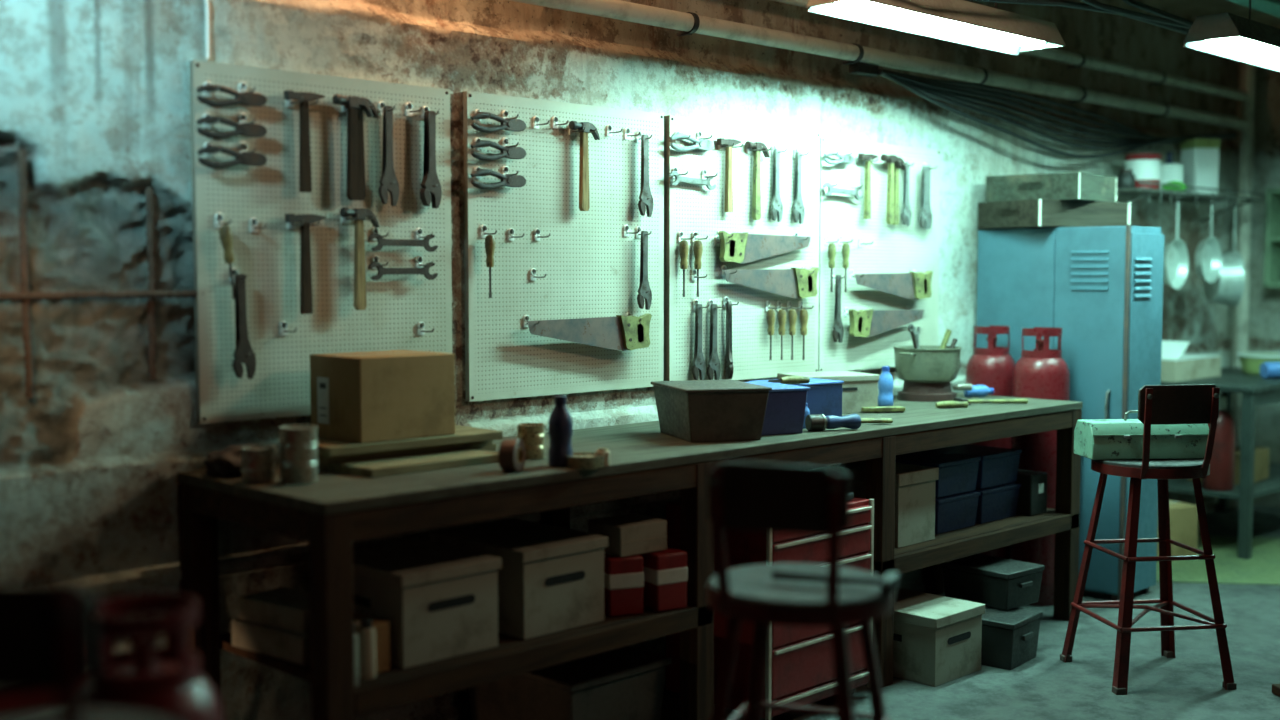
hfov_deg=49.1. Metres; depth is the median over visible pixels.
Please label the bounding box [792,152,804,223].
wrench
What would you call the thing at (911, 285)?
saw
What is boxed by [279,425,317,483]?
can
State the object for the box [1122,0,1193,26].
cable
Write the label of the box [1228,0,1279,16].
steel beam
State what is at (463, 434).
wooden plank
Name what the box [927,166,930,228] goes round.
wrench
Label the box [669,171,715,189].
wrench
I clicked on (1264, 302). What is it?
wall
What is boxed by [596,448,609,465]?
block
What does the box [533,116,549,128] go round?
hook
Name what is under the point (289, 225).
hook
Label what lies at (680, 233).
hook
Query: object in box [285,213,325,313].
hammer
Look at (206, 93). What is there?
hook
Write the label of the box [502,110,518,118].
hook
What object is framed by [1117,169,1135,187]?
jar
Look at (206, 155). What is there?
hook
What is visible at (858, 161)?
hook
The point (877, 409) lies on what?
block
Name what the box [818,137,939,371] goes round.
pegboard
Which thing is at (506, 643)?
shelf
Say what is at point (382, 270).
wrench
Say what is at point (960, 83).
cable
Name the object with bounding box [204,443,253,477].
heap
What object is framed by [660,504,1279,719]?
floor
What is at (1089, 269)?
vent
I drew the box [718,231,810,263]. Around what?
saw
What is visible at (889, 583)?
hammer
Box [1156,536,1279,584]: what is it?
floor
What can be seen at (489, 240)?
screwdriver
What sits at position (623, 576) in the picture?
box
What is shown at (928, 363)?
metal pot
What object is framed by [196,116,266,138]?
pliers
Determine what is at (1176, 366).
carton
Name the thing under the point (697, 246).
screwdriver
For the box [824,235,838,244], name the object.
hook
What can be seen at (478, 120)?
hook
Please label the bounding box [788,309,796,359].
screwdriver
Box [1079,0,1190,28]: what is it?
cable
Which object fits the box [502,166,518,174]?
hook
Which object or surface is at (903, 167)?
hammer
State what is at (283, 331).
hook
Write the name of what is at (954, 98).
cable
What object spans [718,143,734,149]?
hook
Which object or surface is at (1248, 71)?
pipe
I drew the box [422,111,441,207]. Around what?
wrench
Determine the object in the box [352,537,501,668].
box
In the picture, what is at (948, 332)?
file
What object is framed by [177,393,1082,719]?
workbench
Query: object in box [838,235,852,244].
hook
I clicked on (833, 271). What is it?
hook
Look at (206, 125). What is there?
hook
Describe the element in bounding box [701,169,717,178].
hook
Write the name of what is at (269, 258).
pegboard
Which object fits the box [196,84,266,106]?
pliers
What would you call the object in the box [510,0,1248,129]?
pipe
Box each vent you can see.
[1070,250,1108,289]
[1134,257,1152,297]
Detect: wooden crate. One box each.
[978,199,1130,228]
[986,172,1116,201]
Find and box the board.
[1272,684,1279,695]
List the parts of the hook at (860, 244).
plate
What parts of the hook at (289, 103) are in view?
plate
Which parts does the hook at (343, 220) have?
plate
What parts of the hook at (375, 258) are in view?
plate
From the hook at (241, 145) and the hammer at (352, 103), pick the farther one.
the hammer at (352, 103)
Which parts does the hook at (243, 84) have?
plate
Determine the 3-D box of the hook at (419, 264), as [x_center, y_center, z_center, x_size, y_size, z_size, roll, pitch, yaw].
[-0.636,-0.289,4.145,0.025,0.040,0.068,-4,5,-45]
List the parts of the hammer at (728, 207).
handle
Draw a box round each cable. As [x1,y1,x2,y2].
[878,69,1237,158]
[878,70,1237,139]
[878,74,1237,139]
[882,69,1148,134]
[883,76,1230,144]
[901,80,1205,149]
[923,86,1180,143]
[970,0,1189,33]
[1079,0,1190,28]
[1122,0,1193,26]
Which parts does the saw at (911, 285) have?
handle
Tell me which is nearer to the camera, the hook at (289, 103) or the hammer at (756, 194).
the hook at (289, 103)
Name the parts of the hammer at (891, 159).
handle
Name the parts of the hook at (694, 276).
plate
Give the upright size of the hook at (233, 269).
0.040 m
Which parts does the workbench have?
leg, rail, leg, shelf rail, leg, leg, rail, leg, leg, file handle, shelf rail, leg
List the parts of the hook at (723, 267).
plate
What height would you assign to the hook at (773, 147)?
0.040 m
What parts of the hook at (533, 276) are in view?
plate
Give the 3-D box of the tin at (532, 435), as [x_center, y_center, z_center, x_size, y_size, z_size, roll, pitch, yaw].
[-0.305,0.227,3.915,0.079,0.095,0.079,-4,5,-45]
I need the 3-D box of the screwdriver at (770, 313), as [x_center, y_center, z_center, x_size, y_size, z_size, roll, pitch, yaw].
[0.494,-0.096,5.283,0.033,0.193,0.032,-4,5,-45]
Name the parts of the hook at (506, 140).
plate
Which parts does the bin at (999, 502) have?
lid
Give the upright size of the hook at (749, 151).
0.040 m
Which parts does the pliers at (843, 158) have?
handle, handle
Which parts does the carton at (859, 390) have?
lid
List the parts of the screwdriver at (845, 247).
handle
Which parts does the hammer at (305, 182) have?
handle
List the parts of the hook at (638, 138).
plate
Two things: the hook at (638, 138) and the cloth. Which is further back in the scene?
the cloth
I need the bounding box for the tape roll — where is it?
[498,438,525,471]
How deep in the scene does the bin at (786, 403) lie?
4.48 m
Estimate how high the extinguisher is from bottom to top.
0.470 m
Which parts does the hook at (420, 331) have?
plate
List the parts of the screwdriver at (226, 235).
handle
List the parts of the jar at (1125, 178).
lid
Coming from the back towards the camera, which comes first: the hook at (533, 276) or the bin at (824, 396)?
the bin at (824, 396)
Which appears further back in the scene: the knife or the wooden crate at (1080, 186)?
the wooden crate at (1080, 186)
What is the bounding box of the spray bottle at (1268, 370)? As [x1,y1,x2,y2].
[1260,362,1279,378]
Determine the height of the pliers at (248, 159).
0.057 m
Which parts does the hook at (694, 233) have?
plate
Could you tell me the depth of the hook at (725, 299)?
5.11 m
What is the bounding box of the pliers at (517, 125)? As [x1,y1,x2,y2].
[470,112,525,132]
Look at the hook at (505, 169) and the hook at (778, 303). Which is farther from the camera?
the hook at (778, 303)
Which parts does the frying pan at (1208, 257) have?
dish, handle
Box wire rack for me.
[1117,181,1264,223]
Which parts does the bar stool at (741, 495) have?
post, leg, leg, backrest, seat, post, leg, leg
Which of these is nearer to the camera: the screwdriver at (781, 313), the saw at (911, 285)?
the screwdriver at (781, 313)
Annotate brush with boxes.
[861,418,892,423]
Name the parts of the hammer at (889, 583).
handle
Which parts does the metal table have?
leg, leg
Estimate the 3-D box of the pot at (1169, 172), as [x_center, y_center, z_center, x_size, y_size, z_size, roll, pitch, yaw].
[2.741,-0.944,7.295,0.179,0.145,0.179,0,4,0]
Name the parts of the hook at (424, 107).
plate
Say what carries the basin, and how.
on the metal table
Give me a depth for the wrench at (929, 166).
6.00 m
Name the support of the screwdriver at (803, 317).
hanging from the hook at (800, 303)
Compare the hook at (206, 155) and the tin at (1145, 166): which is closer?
the hook at (206, 155)
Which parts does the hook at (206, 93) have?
plate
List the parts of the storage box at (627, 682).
lid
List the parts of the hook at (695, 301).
plate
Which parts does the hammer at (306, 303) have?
handle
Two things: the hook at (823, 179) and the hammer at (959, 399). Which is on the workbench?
the hammer at (959, 399)
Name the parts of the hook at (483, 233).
plate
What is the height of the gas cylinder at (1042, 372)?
1.165 m
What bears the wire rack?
attached to the wall at (95, 94)
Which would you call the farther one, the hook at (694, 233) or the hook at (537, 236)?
the hook at (694, 233)
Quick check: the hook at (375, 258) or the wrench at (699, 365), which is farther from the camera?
the wrench at (699, 365)
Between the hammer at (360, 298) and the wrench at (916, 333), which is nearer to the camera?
the hammer at (360, 298)
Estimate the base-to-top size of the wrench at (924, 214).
0.265 m
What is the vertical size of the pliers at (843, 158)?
0.054 m
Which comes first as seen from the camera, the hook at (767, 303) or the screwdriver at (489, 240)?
the screwdriver at (489, 240)
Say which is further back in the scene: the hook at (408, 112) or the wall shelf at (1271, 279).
the wall shelf at (1271, 279)
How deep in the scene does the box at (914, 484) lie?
4.99 m
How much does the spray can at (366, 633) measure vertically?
0.140 m
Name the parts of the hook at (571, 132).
plate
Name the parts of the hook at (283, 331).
plate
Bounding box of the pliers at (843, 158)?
[824,151,853,164]
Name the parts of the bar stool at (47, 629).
backrest, post, seat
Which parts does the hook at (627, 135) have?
plate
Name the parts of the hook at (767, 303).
plate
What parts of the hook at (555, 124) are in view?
plate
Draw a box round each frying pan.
[1163,203,1188,289]
[1195,205,1221,282]
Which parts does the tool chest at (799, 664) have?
corner trim, drawer pull, drawer, drawer, drawer, drawer, drawer pull, drawer, drawer pull, drawer pull, drawer pull, corner trim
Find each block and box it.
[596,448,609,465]
[862,406,904,412]
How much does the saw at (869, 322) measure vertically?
0.118 m
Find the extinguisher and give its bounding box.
[1202,396,1235,490]
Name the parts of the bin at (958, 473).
lid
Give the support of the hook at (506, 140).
attached to the pegboard at (592, 270)
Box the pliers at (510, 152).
[471,140,525,160]
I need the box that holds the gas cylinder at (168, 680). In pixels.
[79,593,223,719]
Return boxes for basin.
[1236,352,1279,374]
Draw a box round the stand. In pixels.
[898,381,971,401]
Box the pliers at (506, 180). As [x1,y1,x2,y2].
[471,169,525,189]
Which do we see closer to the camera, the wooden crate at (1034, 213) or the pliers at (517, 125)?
the pliers at (517, 125)
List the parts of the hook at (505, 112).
plate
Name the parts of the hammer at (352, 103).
handle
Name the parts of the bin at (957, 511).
lid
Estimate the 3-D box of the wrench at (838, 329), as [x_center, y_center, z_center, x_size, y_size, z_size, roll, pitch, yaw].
[0.789,-0.203,5.570,0.062,0.271,0.013,-4,5,-45]
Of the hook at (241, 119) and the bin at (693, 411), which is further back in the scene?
the bin at (693, 411)
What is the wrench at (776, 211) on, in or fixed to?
hanging from the hook at (773, 147)
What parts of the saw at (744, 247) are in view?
handle, blade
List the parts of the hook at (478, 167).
plate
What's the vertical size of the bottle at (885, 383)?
0.155 m
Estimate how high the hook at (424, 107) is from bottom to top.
0.040 m
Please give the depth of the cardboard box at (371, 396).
3.76 m
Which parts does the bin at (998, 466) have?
lid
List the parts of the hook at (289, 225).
plate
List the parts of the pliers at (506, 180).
handle, handle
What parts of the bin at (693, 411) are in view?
lid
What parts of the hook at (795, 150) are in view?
plate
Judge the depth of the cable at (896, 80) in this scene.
6.40 m
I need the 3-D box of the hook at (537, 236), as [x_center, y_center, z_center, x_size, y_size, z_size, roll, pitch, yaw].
[-0.308,-0.401,4.465,0.025,0.040,0.068,-4,5,-45]
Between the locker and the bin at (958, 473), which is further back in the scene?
the locker
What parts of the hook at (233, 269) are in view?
plate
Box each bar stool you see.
[0,582,175,719]
[707,461,894,719]
[1060,384,1236,694]
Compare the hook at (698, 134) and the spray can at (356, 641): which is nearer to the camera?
the spray can at (356, 641)
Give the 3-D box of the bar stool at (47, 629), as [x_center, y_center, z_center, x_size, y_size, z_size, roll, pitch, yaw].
[-0.801,0.768,1.897,0.430,1.028,0.430,0,4,0]
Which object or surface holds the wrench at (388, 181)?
hanging from the hook at (380, 110)
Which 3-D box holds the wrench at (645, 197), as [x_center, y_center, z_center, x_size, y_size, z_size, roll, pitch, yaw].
[0.018,-0.627,4.776,0.064,0.278,0.014,-5,6,-45]
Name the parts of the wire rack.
frame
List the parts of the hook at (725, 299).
plate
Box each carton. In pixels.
[310,612,389,672]
[777,371,878,413]
[1157,500,1197,561]
[1161,341,1220,381]
[1188,445,1269,484]
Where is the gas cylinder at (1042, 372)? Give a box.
[1010,327,1069,605]
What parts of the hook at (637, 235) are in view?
plate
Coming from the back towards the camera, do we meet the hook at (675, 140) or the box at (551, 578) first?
the hook at (675, 140)
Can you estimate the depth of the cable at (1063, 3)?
5.08 m
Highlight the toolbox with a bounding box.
[1074,410,1208,459]
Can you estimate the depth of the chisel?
5.76 m
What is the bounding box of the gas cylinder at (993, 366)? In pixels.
[966,325,1015,558]
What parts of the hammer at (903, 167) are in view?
handle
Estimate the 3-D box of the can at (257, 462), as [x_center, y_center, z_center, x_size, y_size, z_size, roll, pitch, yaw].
[-0.949,0.260,3.480,0.083,0.085,0.083,-4,5,-45]
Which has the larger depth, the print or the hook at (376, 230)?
the hook at (376, 230)
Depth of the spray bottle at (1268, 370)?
7.25 m
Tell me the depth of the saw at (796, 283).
5.29 m
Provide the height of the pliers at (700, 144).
0.064 m
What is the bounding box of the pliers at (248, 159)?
[197,146,266,167]
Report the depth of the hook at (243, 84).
3.73 m
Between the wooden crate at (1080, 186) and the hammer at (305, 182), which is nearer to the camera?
the hammer at (305, 182)
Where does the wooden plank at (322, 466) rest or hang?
on the workbench
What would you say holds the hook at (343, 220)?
attached to the pegboard at (269, 258)
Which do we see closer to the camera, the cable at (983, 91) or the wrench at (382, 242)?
the wrench at (382, 242)
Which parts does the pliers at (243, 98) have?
handle, handle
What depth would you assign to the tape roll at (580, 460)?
3.70 m
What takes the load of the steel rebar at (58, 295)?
attached to the wall at (95, 94)
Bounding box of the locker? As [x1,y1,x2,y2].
[976,225,1163,600]
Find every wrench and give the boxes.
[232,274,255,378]
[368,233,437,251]
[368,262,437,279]
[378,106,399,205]
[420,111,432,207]
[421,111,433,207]
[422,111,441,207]
[637,231,651,309]
[638,135,653,216]
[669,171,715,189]
[692,304,705,379]
[706,304,720,379]
[725,301,733,378]
[770,149,782,221]
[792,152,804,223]
[823,182,862,199]
[832,275,843,342]
[901,163,911,225]
[908,324,917,348]
[914,327,919,348]
[919,166,928,228]
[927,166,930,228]
[929,166,931,228]
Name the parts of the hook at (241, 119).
plate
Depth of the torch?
4.58 m
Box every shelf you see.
[220,605,689,687]
[873,508,1063,565]
[1168,463,1279,498]
[1263,188,1279,287]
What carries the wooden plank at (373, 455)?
on the wooden plank at (322, 466)
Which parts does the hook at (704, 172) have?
plate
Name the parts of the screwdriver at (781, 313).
handle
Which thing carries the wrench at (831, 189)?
hanging from the hook at (823, 179)
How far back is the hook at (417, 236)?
4.16 m
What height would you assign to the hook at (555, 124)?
0.040 m
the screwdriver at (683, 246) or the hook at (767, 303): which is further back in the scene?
the hook at (767, 303)
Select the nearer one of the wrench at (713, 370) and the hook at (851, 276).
the wrench at (713, 370)
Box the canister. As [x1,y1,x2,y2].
[1180,138,1219,194]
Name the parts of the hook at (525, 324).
plate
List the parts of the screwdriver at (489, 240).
handle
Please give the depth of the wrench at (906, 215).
5.86 m
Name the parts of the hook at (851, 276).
plate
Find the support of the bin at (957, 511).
on the workbench
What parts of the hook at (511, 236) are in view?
plate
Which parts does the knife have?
blade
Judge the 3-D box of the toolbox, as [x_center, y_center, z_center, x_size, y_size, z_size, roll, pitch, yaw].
[1.745,0.255,4.865,0.424,0.161,0.173,0,4,-5]
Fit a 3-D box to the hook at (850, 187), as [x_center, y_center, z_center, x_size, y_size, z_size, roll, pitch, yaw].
[0.866,-0.700,5.616,0.025,0.040,0.068,-4,5,-45]
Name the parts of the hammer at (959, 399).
handle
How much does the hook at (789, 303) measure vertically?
0.040 m
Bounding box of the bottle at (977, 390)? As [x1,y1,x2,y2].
[964,385,993,396]
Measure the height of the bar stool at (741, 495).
1.028 m
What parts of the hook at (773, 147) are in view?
plate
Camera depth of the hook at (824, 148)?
5.51 m
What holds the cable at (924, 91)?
hanging from the pipe at (690, 23)
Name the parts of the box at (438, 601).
lid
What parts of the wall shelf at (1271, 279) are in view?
shelf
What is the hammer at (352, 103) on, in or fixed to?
hanging from the hook
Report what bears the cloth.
on the wire rack
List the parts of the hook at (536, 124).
plate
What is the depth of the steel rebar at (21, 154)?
3.38 m
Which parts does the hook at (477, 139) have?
plate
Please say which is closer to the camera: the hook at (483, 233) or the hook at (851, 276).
the hook at (483, 233)
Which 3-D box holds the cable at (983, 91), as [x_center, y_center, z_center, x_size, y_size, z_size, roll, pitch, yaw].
[2.198,-1.177,6.812,3.478,0.112,0.061,-4,5,-45]
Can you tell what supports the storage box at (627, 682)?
on the floor at (1188, 685)
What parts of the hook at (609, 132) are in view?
plate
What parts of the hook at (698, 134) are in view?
plate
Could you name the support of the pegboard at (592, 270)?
attached to the wall at (95, 94)
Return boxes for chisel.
[949,338,957,348]
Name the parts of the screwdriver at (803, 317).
handle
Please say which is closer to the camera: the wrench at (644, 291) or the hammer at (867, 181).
the wrench at (644, 291)
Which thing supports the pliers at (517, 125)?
hanging from the hook at (505, 112)
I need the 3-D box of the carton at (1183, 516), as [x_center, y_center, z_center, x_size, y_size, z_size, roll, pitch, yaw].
[2.525,0.839,6.887,0.340,0.262,0.240,-2,4,-25]
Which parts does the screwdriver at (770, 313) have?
handle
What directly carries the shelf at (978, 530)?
attached to the workbench
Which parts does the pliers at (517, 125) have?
handle, handle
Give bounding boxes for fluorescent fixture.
[806,0,1065,55]
[1183,0,1279,71]
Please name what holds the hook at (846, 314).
attached to the pegboard at (900, 248)
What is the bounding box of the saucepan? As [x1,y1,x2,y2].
[1203,207,1244,306]
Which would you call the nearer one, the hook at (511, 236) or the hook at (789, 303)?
the hook at (511, 236)
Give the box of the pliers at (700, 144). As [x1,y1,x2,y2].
[670,133,713,151]
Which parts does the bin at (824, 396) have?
lid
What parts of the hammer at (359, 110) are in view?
handle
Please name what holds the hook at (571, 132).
attached to the pegboard at (592, 270)
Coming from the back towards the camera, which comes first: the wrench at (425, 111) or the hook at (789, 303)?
the hook at (789, 303)
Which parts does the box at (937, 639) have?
lid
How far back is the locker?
5.99 m
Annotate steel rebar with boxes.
[0,290,196,300]
[17,149,33,397]
[145,188,156,379]
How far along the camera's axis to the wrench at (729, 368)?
5.10 m
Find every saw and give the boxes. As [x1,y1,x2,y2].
[527,314,651,350]
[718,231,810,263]
[724,267,818,298]
[848,309,923,336]
[855,271,932,299]
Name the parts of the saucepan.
dish, handle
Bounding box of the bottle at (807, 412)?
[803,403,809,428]
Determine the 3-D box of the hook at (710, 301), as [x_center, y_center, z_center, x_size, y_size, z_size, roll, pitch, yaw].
[0.277,-0.198,5.041,0.025,0.040,0.068,-4,5,-45]
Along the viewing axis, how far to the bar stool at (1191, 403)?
4.71 m
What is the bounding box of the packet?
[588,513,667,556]
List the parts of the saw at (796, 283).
handle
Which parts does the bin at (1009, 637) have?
lid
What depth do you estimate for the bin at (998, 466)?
5.46 m
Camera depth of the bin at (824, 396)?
4.89 m
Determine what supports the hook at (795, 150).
attached to the pegboard at (688, 207)
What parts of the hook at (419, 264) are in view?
plate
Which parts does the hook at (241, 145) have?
plate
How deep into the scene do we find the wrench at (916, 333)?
5.71 m
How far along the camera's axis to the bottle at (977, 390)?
5.80 m
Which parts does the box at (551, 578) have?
lid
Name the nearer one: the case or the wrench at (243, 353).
the wrench at (243, 353)
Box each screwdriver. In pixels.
[220,225,235,299]
[485,235,494,297]
[679,240,688,296]
[693,240,702,296]
[767,309,774,359]
[778,309,785,359]
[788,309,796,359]
[799,309,807,359]
[828,243,835,291]
[842,243,849,291]
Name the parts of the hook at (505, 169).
plate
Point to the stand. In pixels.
(911, 391)
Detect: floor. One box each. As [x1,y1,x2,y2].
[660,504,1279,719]
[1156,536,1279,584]
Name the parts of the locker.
panel, door, handle, panel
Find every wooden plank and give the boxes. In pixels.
[317,425,502,456]
[318,440,492,463]
[318,443,495,469]
[328,448,498,477]
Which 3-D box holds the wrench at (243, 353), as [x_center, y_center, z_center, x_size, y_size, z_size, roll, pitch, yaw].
[-1.058,-0.089,3.737,0.065,0.282,0.014,-4,5,-45]
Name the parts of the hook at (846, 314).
plate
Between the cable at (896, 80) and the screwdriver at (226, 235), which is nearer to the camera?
the screwdriver at (226, 235)
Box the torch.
[805,414,860,430]
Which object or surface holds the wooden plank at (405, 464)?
on the workbench
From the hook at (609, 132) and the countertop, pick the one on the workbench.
the countertop
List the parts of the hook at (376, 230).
plate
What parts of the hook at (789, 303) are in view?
plate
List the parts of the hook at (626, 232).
plate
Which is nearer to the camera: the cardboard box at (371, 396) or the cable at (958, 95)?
the cardboard box at (371, 396)
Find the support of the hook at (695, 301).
attached to the pegboard at (688, 207)
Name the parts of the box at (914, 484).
lid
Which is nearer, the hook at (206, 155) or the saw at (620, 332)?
the hook at (206, 155)
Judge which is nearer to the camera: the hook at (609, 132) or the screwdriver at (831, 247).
the hook at (609, 132)
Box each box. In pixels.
[231,587,310,665]
[310,350,454,443]
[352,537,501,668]
[430,518,607,639]
[468,646,671,719]
[604,553,643,616]
[638,546,687,611]
[827,460,938,547]
[848,62,878,76]
[893,587,984,686]
[940,554,1044,610]
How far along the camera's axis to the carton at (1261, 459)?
7.29 m
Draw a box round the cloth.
[1162,181,1188,190]
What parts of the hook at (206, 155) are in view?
plate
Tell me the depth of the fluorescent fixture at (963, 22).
4.89 m
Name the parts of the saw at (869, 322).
handle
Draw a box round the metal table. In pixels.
[1161,367,1279,559]
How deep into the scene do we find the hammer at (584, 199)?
4.57 m
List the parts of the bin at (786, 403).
lid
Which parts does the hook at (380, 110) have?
plate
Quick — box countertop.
[177,393,1082,515]
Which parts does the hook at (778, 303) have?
plate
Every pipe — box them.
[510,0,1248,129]
[772,0,1248,100]
[1229,62,1255,507]
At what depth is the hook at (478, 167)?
4.30 m
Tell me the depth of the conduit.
3.68 m
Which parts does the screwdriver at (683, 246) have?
handle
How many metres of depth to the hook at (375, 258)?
4.05 m
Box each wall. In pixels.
[0,0,1238,719]
[1237,25,1279,506]
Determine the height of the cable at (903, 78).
0.125 m
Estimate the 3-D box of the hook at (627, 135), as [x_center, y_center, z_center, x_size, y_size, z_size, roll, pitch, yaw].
[-0.022,-0.767,4.727,0.025,0.040,0.068,-4,5,-45]
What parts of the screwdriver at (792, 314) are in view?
handle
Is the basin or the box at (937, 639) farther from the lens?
the basin
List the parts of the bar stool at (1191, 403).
leg, leg, post, seat, leg, backrest, post, leg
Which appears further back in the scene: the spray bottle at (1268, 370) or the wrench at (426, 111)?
the spray bottle at (1268, 370)
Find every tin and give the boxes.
[517,423,544,459]
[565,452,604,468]
[1124,153,1161,188]
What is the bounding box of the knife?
[768,376,809,383]
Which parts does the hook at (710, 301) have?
plate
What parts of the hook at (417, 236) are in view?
plate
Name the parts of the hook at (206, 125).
plate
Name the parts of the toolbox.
carry handle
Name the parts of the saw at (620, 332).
handle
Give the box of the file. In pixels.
[939,329,951,348]
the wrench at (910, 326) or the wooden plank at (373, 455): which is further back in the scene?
the wrench at (910, 326)
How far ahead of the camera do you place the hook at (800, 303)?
5.42 m
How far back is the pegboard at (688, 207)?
5.15 m
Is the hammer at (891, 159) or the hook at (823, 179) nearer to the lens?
the hook at (823, 179)
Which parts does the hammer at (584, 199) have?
handle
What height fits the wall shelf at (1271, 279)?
0.575 m
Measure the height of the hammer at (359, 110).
0.291 m
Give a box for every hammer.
[284,90,324,191]
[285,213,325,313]
[333,94,372,199]
[340,207,379,309]
[341,95,378,199]
[569,121,599,210]
[717,138,741,211]
[745,141,769,219]
[772,570,899,593]
[858,153,877,218]
[881,154,900,223]
[886,157,905,224]
[954,397,1027,402]
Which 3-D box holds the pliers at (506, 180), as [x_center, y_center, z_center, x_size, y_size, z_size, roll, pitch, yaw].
[-0.437,-0.556,4.326,0.213,0.062,0.019,-4,5,-45]
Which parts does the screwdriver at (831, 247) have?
handle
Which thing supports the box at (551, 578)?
on the workbench
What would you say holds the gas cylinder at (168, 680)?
on the floor at (1188, 685)
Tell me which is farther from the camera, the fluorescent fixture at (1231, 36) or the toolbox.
the fluorescent fixture at (1231, 36)
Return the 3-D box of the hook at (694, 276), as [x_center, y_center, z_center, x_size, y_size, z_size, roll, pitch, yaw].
[0.214,-0.303,4.971,0.025,0.040,0.068,-4,5,-45]
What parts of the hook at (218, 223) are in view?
plate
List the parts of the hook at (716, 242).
plate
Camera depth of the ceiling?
7.72 m
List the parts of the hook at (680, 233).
plate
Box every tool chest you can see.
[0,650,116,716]
[666,497,873,719]
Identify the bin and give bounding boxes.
[651,379,771,442]
[746,381,810,435]
[749,378,843,416]
[895,451,980,497]
[927,444,1021,488]
[935,491,980,533]
[974,483,1020,523]
[981,607,1041,669]
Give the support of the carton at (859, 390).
on the workbench
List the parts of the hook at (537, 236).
plate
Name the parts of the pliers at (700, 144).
handle, handle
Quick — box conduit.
[204,0,209,58]
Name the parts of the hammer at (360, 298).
handle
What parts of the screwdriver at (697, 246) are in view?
handle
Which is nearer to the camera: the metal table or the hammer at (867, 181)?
the hammer at (867, 181)
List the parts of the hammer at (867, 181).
handle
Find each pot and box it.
[893,345,961,382]
[1160,163,1184,189]
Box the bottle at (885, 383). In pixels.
[878,366,893,405]
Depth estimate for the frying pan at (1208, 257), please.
7.41 m
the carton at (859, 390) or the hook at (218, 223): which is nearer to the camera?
the hook at (218, 223)
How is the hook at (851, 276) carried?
attached to the pegboard at (900, 248)
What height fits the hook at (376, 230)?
0.040 m
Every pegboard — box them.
[189,60,451,423]
[463,91,663,401]
[664,115,819,380]
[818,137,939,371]
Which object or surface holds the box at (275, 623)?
on the workbench
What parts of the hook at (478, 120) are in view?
plate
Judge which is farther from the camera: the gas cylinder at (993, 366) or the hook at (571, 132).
the gas cylinder at (993, 366)
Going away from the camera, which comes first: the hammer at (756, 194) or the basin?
the hammer at (756, 194)
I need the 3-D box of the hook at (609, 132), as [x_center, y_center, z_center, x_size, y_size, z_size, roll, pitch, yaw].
[-0.082,-0.767,4.667,0.025,0.040,0.068,-4,5,-45]
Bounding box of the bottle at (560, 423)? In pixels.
[548,395,572,466]
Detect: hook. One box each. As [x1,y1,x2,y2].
[203,81,219,96]
[203,113,219,127]
[204,142,220,157]
[215,213,231,227]
[230,268,246,282]
[238,82,255,92]
[238,113,255,123]
[239,142,255,152]
[249,217,266,232]
[280,321,296,335]
[286,97,302,107]
[287,220,303,228]
[341,214,358,222]
[372,227,388,240]
[372,255,388,268]
[378,101,394,114]
[405,102,421,115]
[415,228,431,239]
[415,256,431,267]
[417,322,433,334]
[422,106,438,119]
[474,109,490,122]
[474,138,490,150]
[474,166,490,179]
[480,225,496,237]
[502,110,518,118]
[502,138,518,146]
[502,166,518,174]
[508,228,524,240]
[523,315,539,326]
[530,268,546,280]
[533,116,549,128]
[534,228,550,240]
[552,116,568,128]
[569,127,585,135]
[606,124,622,136]
[623,225,639,236]
[624,128,640,139]
[635,226,651,237]
[636,131,651,142]
[672,167,687,177]
[674,131,690,142]
[678,231,693,241]
[691,269,707,279]
[692,231,707,241]
[693,299,708,310]
[696,131,712,138]
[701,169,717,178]
[708,299,723,310]
[714,235,729,245]
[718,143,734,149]
[721,265,736,275]
[723,297,738,307]
[746,146,762,153]
[765,300,780,310]
[771,145,786,155]
[776,300,791,310]
[787,301,801,310]
[793,148,808,157]
[798,301,813,310]
[822,179,837,188]
[823,148,837,157]
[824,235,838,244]
[830,271,845,280]
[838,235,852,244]
[844,307,858,316]
[847,181,862,189]
[849,270,863,278]
[856,154,870,163]
[858,237,872,246]
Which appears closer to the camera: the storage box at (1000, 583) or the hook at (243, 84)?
the hook at (243, 84)
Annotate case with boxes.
[1014,469,1046,515]
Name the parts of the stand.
knob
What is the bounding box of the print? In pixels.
[319,383,325,415]
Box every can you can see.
[241,445,274,483]
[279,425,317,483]
[354,624,358,686]
[358,618,375,678]
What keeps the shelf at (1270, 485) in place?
attached to the metal table
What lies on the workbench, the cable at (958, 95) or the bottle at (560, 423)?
the bottle at (560, 423)
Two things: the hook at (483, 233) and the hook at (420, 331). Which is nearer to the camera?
the hook at (420, 331)
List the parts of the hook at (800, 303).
plate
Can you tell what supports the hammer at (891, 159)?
hanging from the hook
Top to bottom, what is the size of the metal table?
0.845 m
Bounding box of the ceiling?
[1141,0,1279,25]
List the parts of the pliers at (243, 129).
handle, handle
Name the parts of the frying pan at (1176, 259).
dish, handle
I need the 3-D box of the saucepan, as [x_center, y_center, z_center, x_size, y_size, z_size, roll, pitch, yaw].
[3.160,-0.557,7.583,0.122,0.538,0.308,0,4,3]
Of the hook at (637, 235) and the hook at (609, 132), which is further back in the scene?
the hook at (637, 235)
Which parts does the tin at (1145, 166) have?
lid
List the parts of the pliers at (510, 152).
handle, handle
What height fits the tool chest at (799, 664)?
0.658 m
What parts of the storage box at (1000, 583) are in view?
lid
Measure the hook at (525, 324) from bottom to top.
0.040 m
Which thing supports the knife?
on the bin at (824, 396)
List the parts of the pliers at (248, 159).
handle, handle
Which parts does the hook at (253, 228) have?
plate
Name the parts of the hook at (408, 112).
plate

